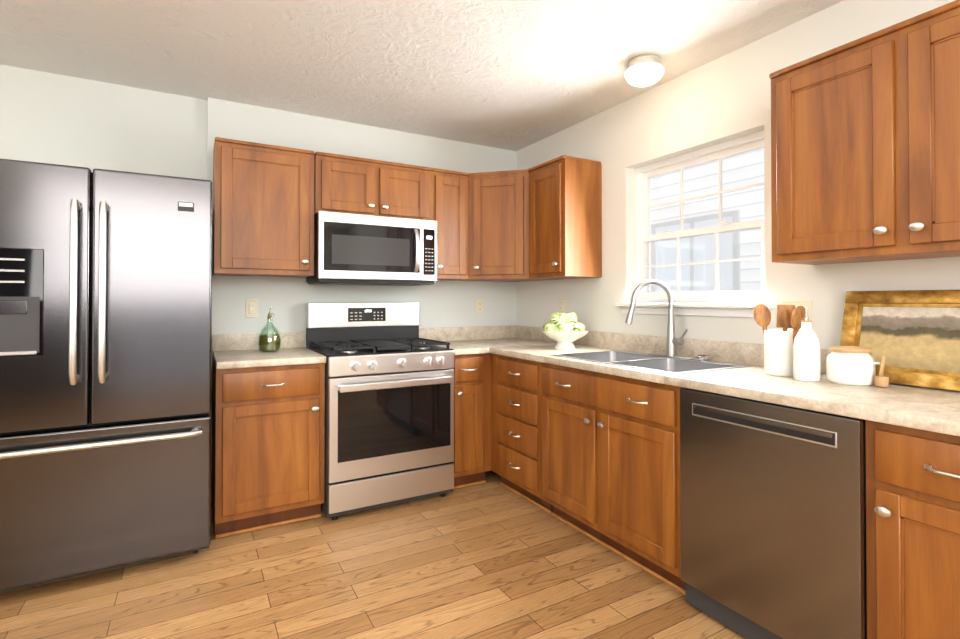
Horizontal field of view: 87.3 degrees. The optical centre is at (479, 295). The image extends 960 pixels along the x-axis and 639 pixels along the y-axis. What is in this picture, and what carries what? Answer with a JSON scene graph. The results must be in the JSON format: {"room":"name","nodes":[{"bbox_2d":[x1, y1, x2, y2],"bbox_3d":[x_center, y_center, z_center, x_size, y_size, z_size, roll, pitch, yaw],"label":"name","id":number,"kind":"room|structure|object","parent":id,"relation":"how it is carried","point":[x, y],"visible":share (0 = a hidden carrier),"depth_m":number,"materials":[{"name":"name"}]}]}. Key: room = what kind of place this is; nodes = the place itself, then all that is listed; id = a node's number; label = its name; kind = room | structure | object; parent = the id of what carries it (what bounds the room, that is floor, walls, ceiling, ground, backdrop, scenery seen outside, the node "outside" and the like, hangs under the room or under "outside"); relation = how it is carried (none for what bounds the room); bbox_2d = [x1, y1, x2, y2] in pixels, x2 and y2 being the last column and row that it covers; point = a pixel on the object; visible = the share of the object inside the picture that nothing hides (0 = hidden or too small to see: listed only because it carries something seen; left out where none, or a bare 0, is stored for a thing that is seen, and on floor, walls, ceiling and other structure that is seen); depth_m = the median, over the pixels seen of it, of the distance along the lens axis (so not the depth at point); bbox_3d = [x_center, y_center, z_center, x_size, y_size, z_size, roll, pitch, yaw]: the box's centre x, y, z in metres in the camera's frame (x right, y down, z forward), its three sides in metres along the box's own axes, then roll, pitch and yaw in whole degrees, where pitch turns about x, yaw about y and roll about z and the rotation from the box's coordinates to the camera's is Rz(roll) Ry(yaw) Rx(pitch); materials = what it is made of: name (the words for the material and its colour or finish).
{"room":"kitchen","nodes":[
{"label":"kitchen","id":0,"kind":"room"},
{"bbox_2d":[0,64,516,501],"bbox_3d":[-2.034,0.023,2.990,5.600,2.450,0.300,0,-1,-30],"label":"wall","id":1,"kind":"structure","parent":0,"point":[50,118],"depth_m":3.09,"materials":[{"name":"white paint"}]},
{"bbox_2d":[246,299,257,317],"bbox_3d":[-1.430,0.079,3.154,0.070,0.115,0.010,0,-1,-30],"label":"outlet","id":2,"kind":"object","parent":1,"relation":"attached to","point":[251,308],"visible":1,"depth_m":3.15,"materials":[{"name":"beige plastic"}]},
{"bbox_2d":[213,137,314,276],"bbox_3d":[-1.302,-0.500,3.033,0.535,0.753,0.352,0,-1,-30],"label":"upper cabinet","id":3,"kind":"object","parent":1,"relation":"attached to","point":[263,209],"visible":1,"depth_m":2.91,"materials":[{"name":"brown wood"}]},
{"bbox_2d":[314,152,431,219],"bbox_3d":[-0.730,-0.688,3.360,0.766,0.372,0.352,0,-1,-30],"label":"upper cabinet","id":4,"kind":"object","parent":1,"relation":"attached to","point":[351,185],"visible":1,"depth_m":3.21,"materials":[{"name":"brown wood"}]},
{"bbox_2d":[306,211,436,285],"bbox_3d":[-0.706,-0.287,3.314,0.766,0.424,0.447,0,-1,-30],"label":"microwave","id":5,"kind":"object","parent":4,"relation":"attached to","point":[355,249],"visible":1,"depth_m":3.14,"materials":[{"name":"silver metal"}]},
{"bbox_2d":[431,168,468,280],"bbox_3d":[-0.270,-0.495,3.620,0.289,0.753,0.352,0,-1,-30],"label":"upper cabinet","id":6,"kind":"object","parent":1,"relation":"attached to","point":[450,202],"visible":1,"depth_m":3.50,"materials":[{"name":"brown wood"}]},
{"bbox_2d":[476,299,482,313],"bbox_3d":[-0.003,0.085,3.965,0.070,0.115,0.009,0,-1,-30],"label":"electrical outlet","id":7,"kind":"object","parent":1,"relation":"attached to","point":[479,306],"visible":1,"depth_m":3.96,"materials":[{"name":"beige plastic"}]},
{"bbox_2d":[451,169,559,281],"bbox_3d":[0.186,-0.493,3.732,0.608,0.753,0.608,0,-1,-30],"label":"upper cabinet","id":8,"kind":"object","parent":1,"relation":"attached to","point":[498,226],"visible":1,"depth_m":3.52,"materials":[{"name":"brown wood"}]},
{"bbox_2d":[0,453,746,638],"bbox_3d":[-0.502,1.282,0.282,5.600,0.120,6.500,0,-1,-30],"label":"floor","id":9,"kind":"structure","parent":0,"point":[492,557],"depth_m":2.13,"materials":[{"name":"brown wood"}]},
{"bbox_2d":[0,159,211,592],"bbox_3d":[-1.822,0.349,2.426,0.914,1.787,0.804,0,-1,-30],"label":"fridge","id":10,"kind":"object","parent":9,"relation":"on","point":[105,353],"visible":1,"depth_m":2.15,"materials":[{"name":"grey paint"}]},
{"bbox_2d":[212,357,324,537],"bbox_3d":[-1.228,0.809,2.892,0.535,0.876,0.650,0,-1,-30],"label":"base cabinet","id":11,"kind":"object","parent":9,"relation":"on","point":[268,442],"visible":0.98,"depth_m":2.64,"materials":[{"name":"brown wood"}]},
{"bbox_2d":[212,332,325,368],"bbox_3d":[-1.231,0.301,2.903,0.536,0.140,0.636,0,-1,-30],"label":"countertop","id":12,"kind":"structure","parent":11,"relation":"on","point":[236,350],"depth_m":2.96,"materials":[{"name":"stone"}]},
{"bbox_2d":[258,306,280,351],"bbox_3d":[-1.258,0.198,3.009,0.132,0.270,0.132,0,-1,-30],"label":"oil bottle","id":13,"kind":"object","parent":12,"relation":"on","point":[269,342],"visible":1,"depth_m":2.97,"materials":[{"name":"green glass"}]},
{"bbox_2d":[306,303,453,519],"bbox_3d":[-0.630,0.647,3.172,0.766,1.205,0.700,0,-1,-30],"label":"stove","id":14,"kind":"object","parent":9,"relation":"on","point":[389,408],"visible":0.98,"depth_m":2.94,"materials":[{"name":"grey paint"}]},
{"bbox_2d":[453,353,490,488],"bbox_3d":[-0.191,0.815,3.481,0.302,0.876,0.650,0,-1,-30],"label":"base cabinet","id":15,"kind":"object","parent":9,"relation":"on","point":[472,420],"visible":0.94,"depth_m":3.24,"materials":[{"name":"brown wood"}]},
{"bbox_2d":[492,354,551,512],"bbox_3d":[0.449,0.812,3.215,0.650,0.876,0.544,0,-1,-30],"label":"drawer stack","id":16,"kind":"object","parent":9,"relation":"on","point":[516,424],"visible":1,"depth_m":3.02,"materials":[{"name":"brown wood"}]},
{"bbox_2d":[541,362,685,594],"bbox_3d":[0.818,0.806,2.566,0.650,0.876,0.947,0,-1,-30],"label":"base cabinet","id":17,"kind":"object","parent":9,"relation":"on","point":[610,462],"visible":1,"depth_m":2.33,"materials":[{"name":"brown wood"}]},
{"bbox_2d":[419,325,959,436],"bbox_3d":[0.683,0.297,2.555,0.900,0.140,3.133,0,-1,-30],"label":"countertop","id":18,"kind":"structure","parent":17,"relation":"on","point":[931,410],"depth_m":2.05,"materials":[{"name":"stone"}]},
{"bbox_2d":[541,312,588,348],"bbox_3d":[0.545,0.221,3.206,0.319,0.230,0.300,0,-1,-30],"label":"bowl","id":19,"kind":"object","parent":18,"relation":"on","point":[564,331],"visible":1,"depth_m":3.13,"materials":[{"name":"white ceramic"}]},
{"bbox_2d":[553,350,753,373],"bbox_3d":[0.835,0.412,2.569,0.535,0.173,0.840,0,-1,-30],"label":"sink","id":20,"kind":"object","parent":18,"relation":"in","point":[639,360],"visible":0.31,"depth_m":2.60,"materials":[{"name":"silver metal"}]},
{"bbox_2d":[694,355,710,360],"bbox_3d":[1.112,0.311,2.515,0.082,0.028,0.082,0,-1,-30],"label":"strainer","id":21,"kind":"object","parent":20,"relation":"on","point":[702,357],"visible":1,"depth_m":2.49,"materials":[{"name":"silver metal"}]},
{"bbox_2d":[625,279,695,359],"bbox_3d":[0.927,0.119,2.630,0.271,0.414,0.260,0,-1,-30],"label":"faucet","id":22,"kind":"object","parent":18,"relation":"on","point":[672,341],"visible":1,"depth_m":2.66,"materials":[{"name":"silver metal"}]},
{"bbox_2d":[753,304,804,375],"bbox_3d":[1.241,0.179,2.074,0.120,0.291,0.192,0,-1,-30],"label":"utensil crock","id":23,"kind":"object","parent":18,"relation":"on","point":[778,352],"visible":1,"depth_m":2.04,"materials":[{"name":"white ceramic"}]},
{"bbox_2d":[793,308,820,381],"bbox_3d":[1.255,0.185,1.934,0.088,0.275,0.088,0,-1,-30],"label":"ceramic bottle","id":24,"kind":"object","parent":18,"relation":"on","point":[806,355],"visible":1,"depth_m":1.90,"materials":[{"name":"white ceramic"}]},
{"bbox_2d":[826,346,888,386],"bbox_3d":[1.378,0.256,1.839,0.149,0.133,0.192,0,-1,-30],"label":"coffee canister","id":25,"kind":"object","parent":18,"relation":"on","point":[851,365],"visible":0.98,"depth_m":1.80,"materials":[{"name":"white ceramic"}]},
{"bbox_2d":[840,289,959,391],"bbox_3d":[1.546,0.150,1.817,0.099,0.341,0.425,0,-1,-30],"label":"picture frame","id":26,"kind":"object","parent":18,"relation":"on","point":[913,336],"visible":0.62,"depth_m":1.81,"materials":[{"name":"gold metal"}]},
{"bbox_2d":[680,388,866,638],"bbox_3d":[1.206,0.802,1.876,0.600,0.870,0.626,0,-1,-30],"label":"dishwasher","id":27,"kind":"object","parent":9,"relation":"on","point":[772,521],"visible":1,"depth_m":1.68,"materials":[{"name":"grey paint"}]},
{"bbox_2d":[865,420,959,638],"bbox_3d":[1.464,0.795,1.429,0.650,0.876,0.400,0,-1,-30],"label":"base cabinet","id":28,"kind":"object","parent":9,"relation":"on","point":[913,526],"visible":1,"depth_m":1.36,"materials":[{"name":"brown wood"}]},
{"bbox_2d":[0,0,842,151],"bbox_3d":[-0.502,-1.288,0.307,5.600,0.120,6.500,0,-1,-30],"label":"ceiling","id":29,"kind":"structure","parent":0,"point":[514,75],"depth_m":2.48,"materials":[{"name":"white paint"}]},
{"bbox_2d":[625,54,663,86],"bbox_3d":[0.845,-1.147,2.590,0.192,0.118,0.192,0,-1,-30],"label":"ceiling light","id":30,"kind":"object","parent":29,"relation":"attached to","point":[644,70],"visible":1,"depth_m":2.53,"materials":[{"name":"white glass"}]},
{"bbox_2d":[516,0,959,348],"bbox_3d":[1.907,0.009,1.520,0.200,2.450,6.250,0,-1,-30],"label":"wall","id":31,"kind":"structure","parent":0,"point":[725,98],"depth_m":2.59,"materials":[{"name":"white paint"}]},
{"bbox_2d":[559,297,564,312],"bbox_3d":[0.589,0.069,3.627,0.009,0.115,0.070,0,-1,-30],"label":"electrical outlet","id":32,"kind":"object","parent":31,"relation":"attached to","point":[561,304],"visible":0.96,"depth_m":3.62,"materials":[{"name":"beige plastic"}]},
{"bbox_2d":[528,155,601,278],"bbox_3d":[0.544,-0.497,3.360,0.352,0.753,0.388,0,-1,-30],"label":"upper cabinet","id":33,"kind":"object","parent":31,"relation":"attached to","point":[565,216],"visible":1,"depth_m":3.22,"materials":[{"name":"brown wood"}]},
{"bbox_2d":[615,130,774,317],"bbox_3d":[1.151,-0.344,2.742,0.190,0.901,0.955,0,-1,-30],"label":"window","id":34,"kind":"structure","parent":31,"relation":"in","point":[727,303],"depth_m":2.74,"materials":[{"name":"white plastic"}]},
{"bbox_2d":[782,300,811,320],"bbox_3d":[1.393,0.077,2.213,0.008,0.115,0.127,0,-1,-30],"label":"switch plate","id":35,"kind":"object","parent":31,"relation":"attached to","point":[807,304],"visible":0.4,"depth_m":2.19,"materials":[{"name":"beige plastic"}]},
{"bbox_2d":[769,0,959,264],"bbox_3d":[1.487,-0.513,1.701,0.352,0.753,0.860,0,-1,-30],"label":"upper cabinet","id":36,"kind":"object","parent":31,"relation":"attached to","point":[865,148],"visible":1,"depth_m":1.71,"materials":[{"name":"brown wood"}]},
{"label":"outside","id":37,"kind":"structure","parent":0,"visible":0},
{"bbox_2d":[649,148,763,291],"bbox_3d":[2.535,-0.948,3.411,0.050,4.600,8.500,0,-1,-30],"label":"window glass","id":38,"kind":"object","parent":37,"point":[687,282],"depth_m":4.37,"materials":[{"name":"glass"}]}
]}

